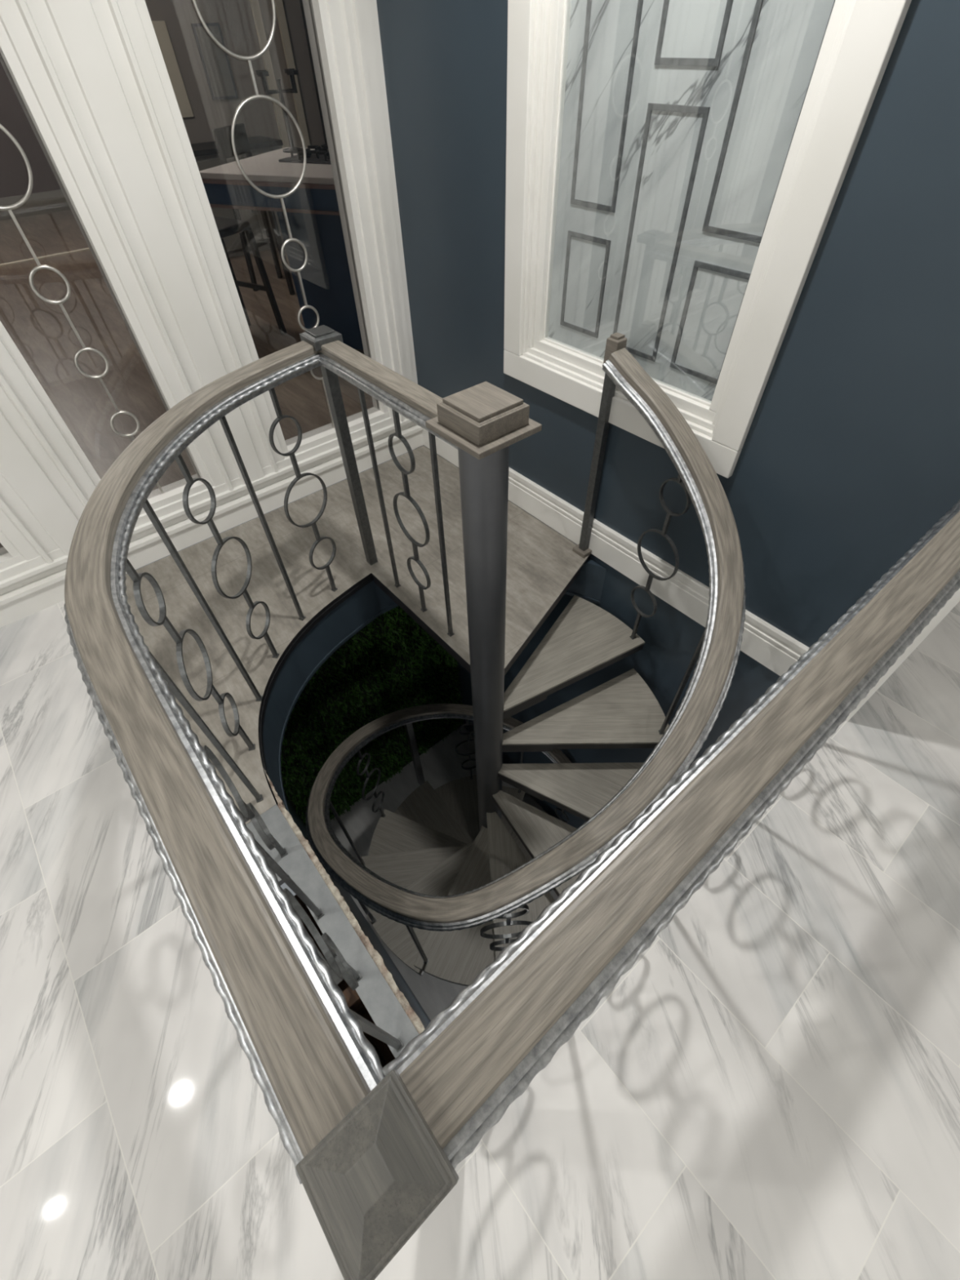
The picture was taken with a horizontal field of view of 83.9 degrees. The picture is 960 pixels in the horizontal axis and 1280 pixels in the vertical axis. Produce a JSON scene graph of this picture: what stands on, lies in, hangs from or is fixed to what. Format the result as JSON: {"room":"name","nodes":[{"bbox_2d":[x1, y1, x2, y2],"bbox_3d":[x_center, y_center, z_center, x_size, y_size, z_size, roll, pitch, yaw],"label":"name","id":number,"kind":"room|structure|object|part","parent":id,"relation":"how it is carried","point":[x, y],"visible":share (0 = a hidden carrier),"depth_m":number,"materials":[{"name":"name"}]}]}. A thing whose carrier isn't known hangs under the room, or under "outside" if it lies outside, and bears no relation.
{"room":"stairwell landing","nodes":[
{"label":"stairwell landing","id":0,"kind":"room"},
{"bbox_2d":[0,62,61,197],"bbox_3d":[-6.735,-6.394,6.014,13.000,2.750,0.100,-33,56,-24],"label":"wall","id":1,"kind":"structure","parent":0,"point":[14,177],"depth_m":6.94,"materials":[{"name":"grey"}]},
{"bbox_2d":[0,189,71,221],"bbox_3d":[-6.669,-5.532,6.940,13.000,0.220,0.020,-33,56,-24],"label":"baseboard","id":2,"kind":"structure","parent":1,"relation":"attached to","point":[54,201],"depth_m":7.27,"materials":[{"name":"grey"}]},
{"bbox_2d":[0,209,373,547],"bbox_3d":[-3.955,-3.056,4.888,13.000,0.030,8.433,-33,56,-24],"label":"floor","id":3,"kind":"structure","parent":0,"point":[40,330],"depth_m":4.27,"materials":[{"name":"brown wood"}]},
{"bbox_2d":[0,247,89,266],"bbox_3d":[-6.912,-2.865,4.779,8.200,0.012,0.050,-33,56,-24],"label":"trim","id":4,"kind":"structure","parent":3,"relation":"on","point":[84,249],"depth_m":5.89,"materials":[{"name":"beige"}]},
{"bbox_2d":[191,135,284,257],"bbox_3d":[-2.525,-4.715,5.693,0.940,0.860,0.505,-33,56,-24],"label":"sideboard","id":5,"kind":"object","parent":3,"relation":"on","point":[206,155],"visible":0.34,"depth_m":5.49,"materials":[{"name":"grey"}]},
{"bbox_3d":[-2.551,-4.468,5.493,0.430,0.720,0.018,-33,56,-24],"label":"door","id":6,"kind":"part","parent":5,"relation":"part of","materials":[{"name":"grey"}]},
{"bbox_3d":[-2.207,-4.692,5.677,0.430,0.720,0.018,-33,56,-24],"label":"door","id":7,"kind":"part","parent":5,"relation":"part of","materials":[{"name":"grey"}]},
{"bbox_2d":[213,216,286,334],"bbox_3d":[-1.858,-2.759,3.825,0.434,1.100,0.434,23,54,20],"label":"bar stool","id":8,"kind":"object","parent":3,"relation":"on","point":[226,227],"visible":0.2,"depth_m":3.95,"materials":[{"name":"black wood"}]},
{"bbox_3d":[-1.861,-2.860,3.708,0.380,0.050,0.360,23,54,20],"label":"seat","id":9,"kind":"part","parent":8,"relation":"part of","materials":[{"name":"black wood"}]},
{"bbox_3d":[-1.921,-2.812,4.144,0.069,0.690,0.069,23,54,20],"label":"leg","id":10,"kind":"part","parent":8,"relation":"part of","materials":[{"name":"black wood"}]},
{"bbox_3d":[-1.604,-2.679,4.020,0.069,0.690,0.069,23,54,20],"label":"leg","id":11,"kind":"part","parent":8,"relation":"part of","materials":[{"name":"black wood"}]},
{"bbox_2d":[212,123,295,295],"bbox_3d":[-1.855,-3.730,4.665,0.434,1.100,0.434,15,51,14],"label":"bar stool","id":12,"kind":"object","parent":3,"relation":"on","point":[222,135],"visible":0.44,"depth_m":4.57,"materials":[{"name":"black wood"}]},
{"bbox_3d":[-2.020,-4.071,4.356,0.030,0.180,0.380,15,51,14],"label":"backrest","id":13,"kind":"part","parent":12,"relation":"part of","materials":[{"name":"black wood"}]},
{"bbox_3d":[-2.088,-3.611,4.635,0.069,1.000,0.069,15,51,14],"label":"leg","id":14,"kind":"part","parent":12,"relation":"part of","materials":[{"name":"black wood"}]},
{"bbox_3d":[-1.964,-3.873,4.857,0.069,1.000,0.069,15,51,14],"label":"leg","id":15,"kind":"part","parent":12,"relation":"part of","materials":[{"name":"black wood"}]},
{"bbox_3d":[-1.741,-3.421,4.665,0.069,0.690,0.069,15,51,14],"label":"leg","id":16,"kind":"part","parent":12,"relation":"part of","materials":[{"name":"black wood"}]},
{"bbox_2d":[199,146,363,350],"bbox_3d":[-0.824,-2.630,3.717,1.508,1.050,0.988,15,51,14],"label":"kitchen island","id":17,"kind":"object","parent":3,"relation":"on","point":[313,212],"visible":0.22,"depth_m":3.50,"materials":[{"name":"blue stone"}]},
{"bbox_2d":[199,146,334,184],"bbox_3d":[-0.835,-2.963,3.332,1.500,0.030,0.980,15,51,14],"label":"island countertop","id":18,"kind":"structure","parent":17,"relation":"on","point":[266,166],"depth_m":3.18,"materials":[{"name":"grey stone"}]},
{"bbox_2d":[255,68,302,152],"bbox_3d":[-1.283,-3.475,3.516,0.246,0.380,0.246,-15,50,-11],"label":"candelabra","id":19,"kind":"object","parent":18,"relation":"on","point":[291,72],"visible":0.94,"depth_m":3.43,"materials":[{"name":"black metal"}]},
{"bbox_3d":[-1.354,-3.592,3.433,0.152,0.100,0.044,20,53,18],"label":"arm","id":20,"kind":"part","parent":19,"relation":"part of","materials":[{"name":"black metal"}]},
{"bbox_3d":[-1.321,-3.515,3.366,0.044,0.100,0.152,20,53,18],"label":"arm","id":21,"kind":"part","parent":19,"relation":"part of","materials":[{"name":"black metal"}]},
{"bbox_3d":[-1.283,-3.462,3.531,0.136,0.340,0.140,-33,56,-24],"label":"stem","id":22,"kind":"part","parent":19,"relation":"part of","materials":[{"name":"black metal"}]},
{"bbox_3d":[-1.252,-3.619,3.454,0.044,0.100,0.152,20,53,18],"label":"arm","id":23,"kind":"part","parent":19,"relation":"part of","materials":[{"name":"black metal"}]},
{"bbox_3d":[-1.218,-3.542,3.386,0.152,0.100,0.044,20,53,18],"label":"arm","id":24,"kind":"part","parent":19,"relation":"part of","materials":[{"name":"black metal"}]},
{"bbox_2d":[278,143,331,164],"bbox_3d":[-0.898,-3.095,3.398,0.630,0.045,0.430,16,52,15],"label":"gas hob","id":25,"kind":"object","parent":18,"relation":"in","point":[319,155],"visible":0.41,"depth_m":3.36,"materials":[{"name":"grey metal"}]},
{"bbox_2d":[299,0,327,145],"bbox_3d":[-1.211,-5.796,5.956,0.900,1.780,0.660,-33,56,-24],"label":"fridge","id":26,"kind":"object","parent":3,"relation":"on","point":[300,1],"visible":0.02,"depth_m":5.62,"materials":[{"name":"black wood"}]},
{"bbox_2d":[0,0,417,564],"bbox_3d":[-2.525,-0.673,0.964,5.600,2.770,0.130,-33,56,-24],"label":"window frame","id":27,"kind":"structure","parent":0,"point":[91,80],"depth_m":1.91,"materials":[{"name":"white wood"}]},
{"bbox_3d":[-1.729,-1.235,1.298,0.420,2.575,0.085,-33,56,-24],"label":"post casing","id":28,"kind":"part","parent":27,"relation":"part of","materials":[{"name":"white wood"}]},
{"bbox_2d":[0,124,164,493],"bbox_3d":[-1.440,-1.366,1.552,0.360,2.200,0.018,-33,56,-24],"label":"window","id":29,"kind":"structure","parent":27,"relation":"in","point":[28,193],"depth_m":1.79,"materials":[{"name":"grey metal"}]},
{"bbox_3d":[-1.430,-1.262,1.677,0.009,0.150,0.009,-33,56,-24],"label":"rod","id":30,"kind":"part","parent":29,"relation":"part of","materials":[{"name":"silver metal"}]},
{"bbox_3d":[-1.425,-1.097,1.867,0.009,0.150,0.009,-33,56,-24],"label":"rod","id":31,"kind":"part","parent":29,"relation":"part of","materials":[{"name":"silver metal"}]},
{"bbox_3d":[-1.422,-0.940,2.046,0.009,0.134,0.009,-33,56,-24],"label":"rod","id":32,"kind":"part","parent":29,"relation":"part of","materials":[{"name":"silver metal"}]},
{"bbox_3d":[-1.415,-0.744,2.272,0.009,0.272,0.009,-33,56,-24],"label":"rod","id":33,"kind":"part","parent":29,"relation":"part of","materials":[{"name":"silver metal"}]},
{"bbox_3d":[-1.135,-1.622,1.616,0.415,2.575,0.085,-33,56,-24],"label":"post casing","id":34,"kind":"part","parent":27,"relation":"part of","materials":[{"name":"white wood"}]},
{"bbox_2d":[0,408,423,627],"bbox_3d":[-2.481,0.152,1.886,5.599,0.254,0.095,-33,56,-24],"label":"baseboard","id":35,"kind":"structure","parent":27,"relation":"attached to","point":[27,588],"depth_m":2.52,"materials":[{"name":"white wood"}]},
{"bbox_2d":[191,0,334,427],"bbox_3d":[-0.771,-1.803,1.910,0.562,2.200,0.018,-33,56,-24],"label":"window","id":36,"kind":"structure","parent":27,"relation":"in","point":[248,59],"depth_m":1.92,"materials":[{"name":"grey metal"}]},
{"bbox_3d":[-0.767,-1.898,1.804,0.009,0.090,0.009,-33,56,-24],"label":"rod","id":37,"kind":"part","parent":36,"relation":"part of","materials":[{"name":"silver metal"}]},
{"bbox_3d":[-0.759,-1.650,2.091,0.009,0.135,0.009,-33,56,-24],"label":"rod","id":38,"kind":"part","parent":36,"relation":"part of","materials":[{"name":"silver metal"}]},
{"bbox_3d":[-0.755,-1.493,2.270,0.009,0.134,0.009,-33,56,-24],"label":"rod","id":39,"kind":"part","parent":36,"relation":"part of","materials":[{"name":"silver metal"}]},
{"bbox_3d":[-0.749,-1.169,2.639,0.009,0.244,0.009,-33,56,-24],"label":"rod","id":40,"kind":"part","parent":36,"relation":"part of","materials":[{"name":"silver metal"}]},
{"bbox_3d":[-0.459,-2.063,1.977,0.228,2.575,0.085,-33,56,-24],"label":"post casing","id":41,"kind":"part","parent":27,"relation":"part of","materials":[{"name":"white wood"}]},
{"bbox_2d":[144,0,324,148],"bbox_3d":[-1.422,-6.395,5.864,5.000,2.750,0.100,-33,56,-24],"label":"wall","id":42,"kind":"structure","parent":0,"point":[235,19],"depth_m":5.34,"materials":[{"name":"grey paint"}]},
{"bbox_2d":[151,20,193,117],"bbox_3d":[-2.945,-5.325,5.003,0.260,0.620,0.034,-33,56,-24],"label":"wall picture","id":43,"kind":"object","parent":42,"relation":"attached to","point":[160,28],"visible":0.44,"depth_m":5.01,"materials":[{"name":"beige"}]},
{"bbox_2d":[191,22,238,100],"bbox_3d":[-2.564,-5.600,5.177,0.260,0.500,0.034,-33,56,-24],"label":"wall picture","id":44,"kind":"object","parent":42,"relation":"attached to","point":[215,61],"visible":0.95,"depth_m":5.17,"materials":[{"name":"grey metal"}]},
{"bbox_2d":[249,0,310,147],"bbox_3d":[-2.054,-5.830,5.559,0.320,2.500,0.040,-33,56,-24],"label":"door","id":45,"kind":"structure","parent":42,"relation":"in","point":[255,5],"depth_m":5.46,"materials":[{"name":"beige"}]},
{"bbox_2d":[284,795,431,1029],"bbox_3d":[-0.768,1.386,2.898,0.060,2.873,2.470,-33,56,-24],"label":"stairwell","id":46,"kind":"object","parent":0,"point":[400,982],"visible":0.14,"depth_m":2.74,"materials":[{"name":"blue paint"}]},
{"bbox_2d":[280,605,461,826],"bbox_3d":[-0.874,0.283,3.857,1.662,2.868,0.100,-33,56,-24],"label":"wall","id":47,"kind":"structure","parent":0,"point":[308,704],"depth_m":3.94,"materials":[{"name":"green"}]},
{"bbox_2d":[280,607,464,823],"bbox_3d":[-0.809,0.413,3.884,1.719,2.627,0.093,-33,56,-24],"label":"artificial grass","id":48,"kind":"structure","parent":47,"relation":"attached to","point":[450,662],"depth_m":3.96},
{"bbox_2d":[279,591,600,814],"bbox_3d":[-0.436,-0.109,2.561,1.662,0.012,1.340,-33,56,-24],"label":"ceiling","id":49,"kind":"structure","parent":0,"point":[566,592],"depth_m":2.37,"materials":[{"name":"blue paint"}]},
{"bbox_2d":[330,726,558,1020],"bbox_3d":[-0.124,1.941,4.332,1.780,0.050,2.470,-33,56,-24],"label":"floor","id":50,"kind":"structure","parent":0,"point":[441,765],"depth_m":4.72,"materials":[{"name":"tile"}]},
{"bbox_2d":[125,332,746,986],"bbox_3d":[-0.234,0.580,2.852,1.798,3.973,2.321,-33,56,-24],"label":"spiral staircase","id":51,"kind":"structure","parent":50,"relation":"on","point":[448,879],"depth_m":2.29,"materials":[{"name":"paint"}]},
{"bbox_2d":[63,340,404,1184],"bbox_3d":[-0.552,0.087,1.432,0.554,0.943,1.984,-10,50,-7],"label":"guard railing","id":52,"kind":"object","parent":51,"relation":"on","point":[311,1059],"visible":0.98,"depth_m":0.75,"materials":[{"name":"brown wood"}]},
{"bbox_3d":[-0.596,-0.190,1.103,0.486,0.016,1.985,-10,50,-7],"label":"rope trim","id":53,"kind":"part","parent":52,"relation":"part of","materials":[{"name":"silver metal"}]},
{"bbox_3d":[-0.514,-0.193,1.102,0.463,0.016,1.872,-10,50,-7],"label":"rope trim","id":54,"kind":"part","parent":52,"relation":"part of","materials":[{"name":"silver metal"}]},
{"bbox_2d":[299,324,377,565],"bbox_3d":[-0.502,-0.674,2.072,0.100,0.968,0.100,-33,56,-24],"label":"newel post","id":55,"kind":"object","parent":51,"relation":"on","point":[317,336],"visible":0.94,"depth_m":1.96,"materials":[{"name":"grey wood"}]},
{"bbox_3d":[-0.502,-0.662,2.087,0.038,0.930,0.038,-33,56,-24],"label":"post","id":56,"kind":"part","parent":55,"relation":"part of","materials":[{"name":"grey wood"}]},
{"bbox_2d":[319,340,457,636],"bbox_3d":[-0.242,-0.440,1.879,0.107,0.943,0.740,-33,56,-24],"label":"landing railing","id":57,"kind":"object","parent":51,"relation":"on","point":[406,397],"visible":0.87,"depth_m":1.63,"materials":[{"name":"brown wood"}]},
{"bbox_3d":[-0.252,-0.739,1.532,0.068,0.026,0.740,-33,56,-24],"label":"handrail","id":58,"kind":"part","parent":57,"relation":"part of","materials":[{"name":"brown wood"}]},
{"bbox_3d":[-0.286,-0.699,1.534,0.016,0.016,0.740,-33,56,-24],"label":"rope trim","id":59,"kind":"part","parent":57,"relation":"part of","materials":[{"name":"silver metal"}]},
{"bbox_3d":[-0.251,-0.031,2.219,1.584,0.065,0.789,-33,56,-24],"label":"landing frame","id":60,"kind":"part","parent":51,"relation":"part of","materials":[{"name":"black metal"}]},
{"bbox_3d":[0.034,1.348,2.671,0.396,0.077,0.744,20,53,18],"label":"tread frame","id":61,"kind":"part","parent":51,"relation":"part of","materials":[{"name":"grey"}]},
{"bbox_3d":[0.003,0.429,2.381,1.466,2.678,1.396,-33,56,-24],"label":"rope trim","id":62,"kind":"part","parent":51,"relation":"part of","materials":[{"name":"silver metal"}]},
{"bbox_3d":[0.417,0.924,2.475,0.396,0.077,0.745,-26,53,-19],"label":"tread frame","id":63,"kind":"part","parent":51,"relation":"part of","materials":[{"name":"grey"}]},
{"bbox_3d":[0.002,0.413,2.362,1.609,2.692,1.539,-33,56,-24],"label":"spiral handrail","id":64,"kind":"part","parent":51,"relation":"part of","materials":[{"name":"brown wood"}]},
{"bbox_3d":[0.003,0.429,2.381,1.648,2.678,1.578,-33,56,-24],"label":"rope trim","id":65,"kind":"part","parent":51,"relation":"part of","materials":[{"name":"silver metal"}]},
{"bbox_3d":[0.491,0.627,2.454,0.744,0.077,0.396,22,53,19],"label":"tread frame","id":66,"kind":"part","parent":51,"relation":"part of","materials":[{"name":"grey"}]},
{"bbox_3d":[0.310,0.053,2.404,0.744,0.077,0.396,-23,53,-18],"label":"tread frame","id":67,"kind":"part","parent":51,"relation":"part of","materials":[{"name":"grey"}]},
{"bbox_3d":[0.453,0.322,2.443,0.744,0.077,0.396,-1,49,1],"label":"tread frame","id":68,"kind":"part","parent":51,"relation":"part of","materials":[{"name":"grey"}]},
{"bbox_2d":[0,600,959,1279],"bbox_3d":[0.470,1.323,0.979,8.200,0.030,6.087,-33,56,-24],"label":"floor","id":69,"kind":"structure","parent":0,"point":[770,1090],"depth_m":1.25,"materials":[{"name":"stone"}]},
{"bbox_2d":[245,804,418,1058],"bbox_3d":[-0.405,0.816,1.442,0.132,0.029,0.895,-33,56,-24],"label":"trim","id":70,"kind":"structure","parent":69,"relation":"attached to","point":[379,999],"depth_m":1.45,"materials":[{"name":"paint"}]},
{"bbox_2d":[263,768,424,1034],"bbox_3d":[-0.392,0.743,1.520,0.024,0.046,1.050,-33,56,-24],"label":"trim","id":71,"kind":"structure","parent":69,"relation":"attached to","point":[377,958],"depth_m":1.47,"materials":[{"name":"paint"}]},
{"bbox_2d":[293,894,395,1067],"bbox_3d":[-0.382,1.020,1.439,0.176,0.225,0.800,-33,56,-24],"label":"trim","id":72,"kind":"structure","parent":69,"relation":"attached to","point":[353,1001],"depth_m":1.47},
{"bbox_2d":[295,1069,458,1279],"bbox_3d":[-0.078,0.757,0.805,0.101,0.995,0.097,-33,56,-24],"label":"newel post","id":73,"kind":"object","parent":69,"relation":"on","point":[372,1181],"visible":0.86,"depth_m":0.44,"materials":[{"name":"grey wood"}]},
{"bbox_2d":[382,499,959,1168],"bbox_3d":[0.579,0.336,1.185,1.664,0.943,0.107,-33,56,-24],"label":"railing","id":74,"kind":"object","parent":69,"relation":"on","point":[481,1053],"visible":1,"depth_m":0.63,"materials":[{"name":"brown wood"}]},
{"bbox_2d":[376,0,959,828],"bbox_3d":[0.487,-0.449,2.600,0.120,5.668,2.597,-33,56,-24],"label":"wall","id":75,"kind":"structure","parent":0,"point":[850,454],"depth_m":1.65,"materials":[{"name":"blue paint"}]},
{"bbox_2d":[262,557,606,810],"bbox_3d":[-0.300,-0.004,2.337,0.829,0.233,1.868,36,59,28],"label":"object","id":76,"kind":"structure","parent":75,"relation":"attached to","point":[371,599],"depth_m":2.33,"materials":[{"name":"blue paint"}]},
{"bbox_2d":[422,428,809,675],"bbox_3d":[0.464,-0.498,2.418,0.015,0.173,2.497,-33,56,-24],"label":"baseboard","id":77,"kind":"structure","parent":75,"relation":"attached to","point":[775,650],"depth_m":2.24,"materials":[{"name":"white wood"}]},
{"bbox_2d":[503,0,911,478],"bbox_3d":[0.482,-1.426,1.374,0.136,1.725,1.085,-33,56,-24],"label":"window","id":78,"kind":"structure","parent":75,"relation":"in","point":[676,170],"depth_m":1.50,"materials":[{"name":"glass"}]},
{"bbox_3d":[0.502,-1.439,1.385,0.015,1.405,0.765,-33,56,-24],"label":"marble panel","id":79,"kind":"part","parent":78,"relation":"part of","materials":[{"name":"white stone"}]},
{"bbox_2d":[845,588,959,721],"bbox_3d":[2.186,-1.316,1.373,2.622,2.750,0.158,-33,56,-24],"label":"baseboard","id":80,"kind":"structure","parent":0,"point":[953,601],"depth_m":1.53,"materials":[{"name":"white wood"}]}
]}

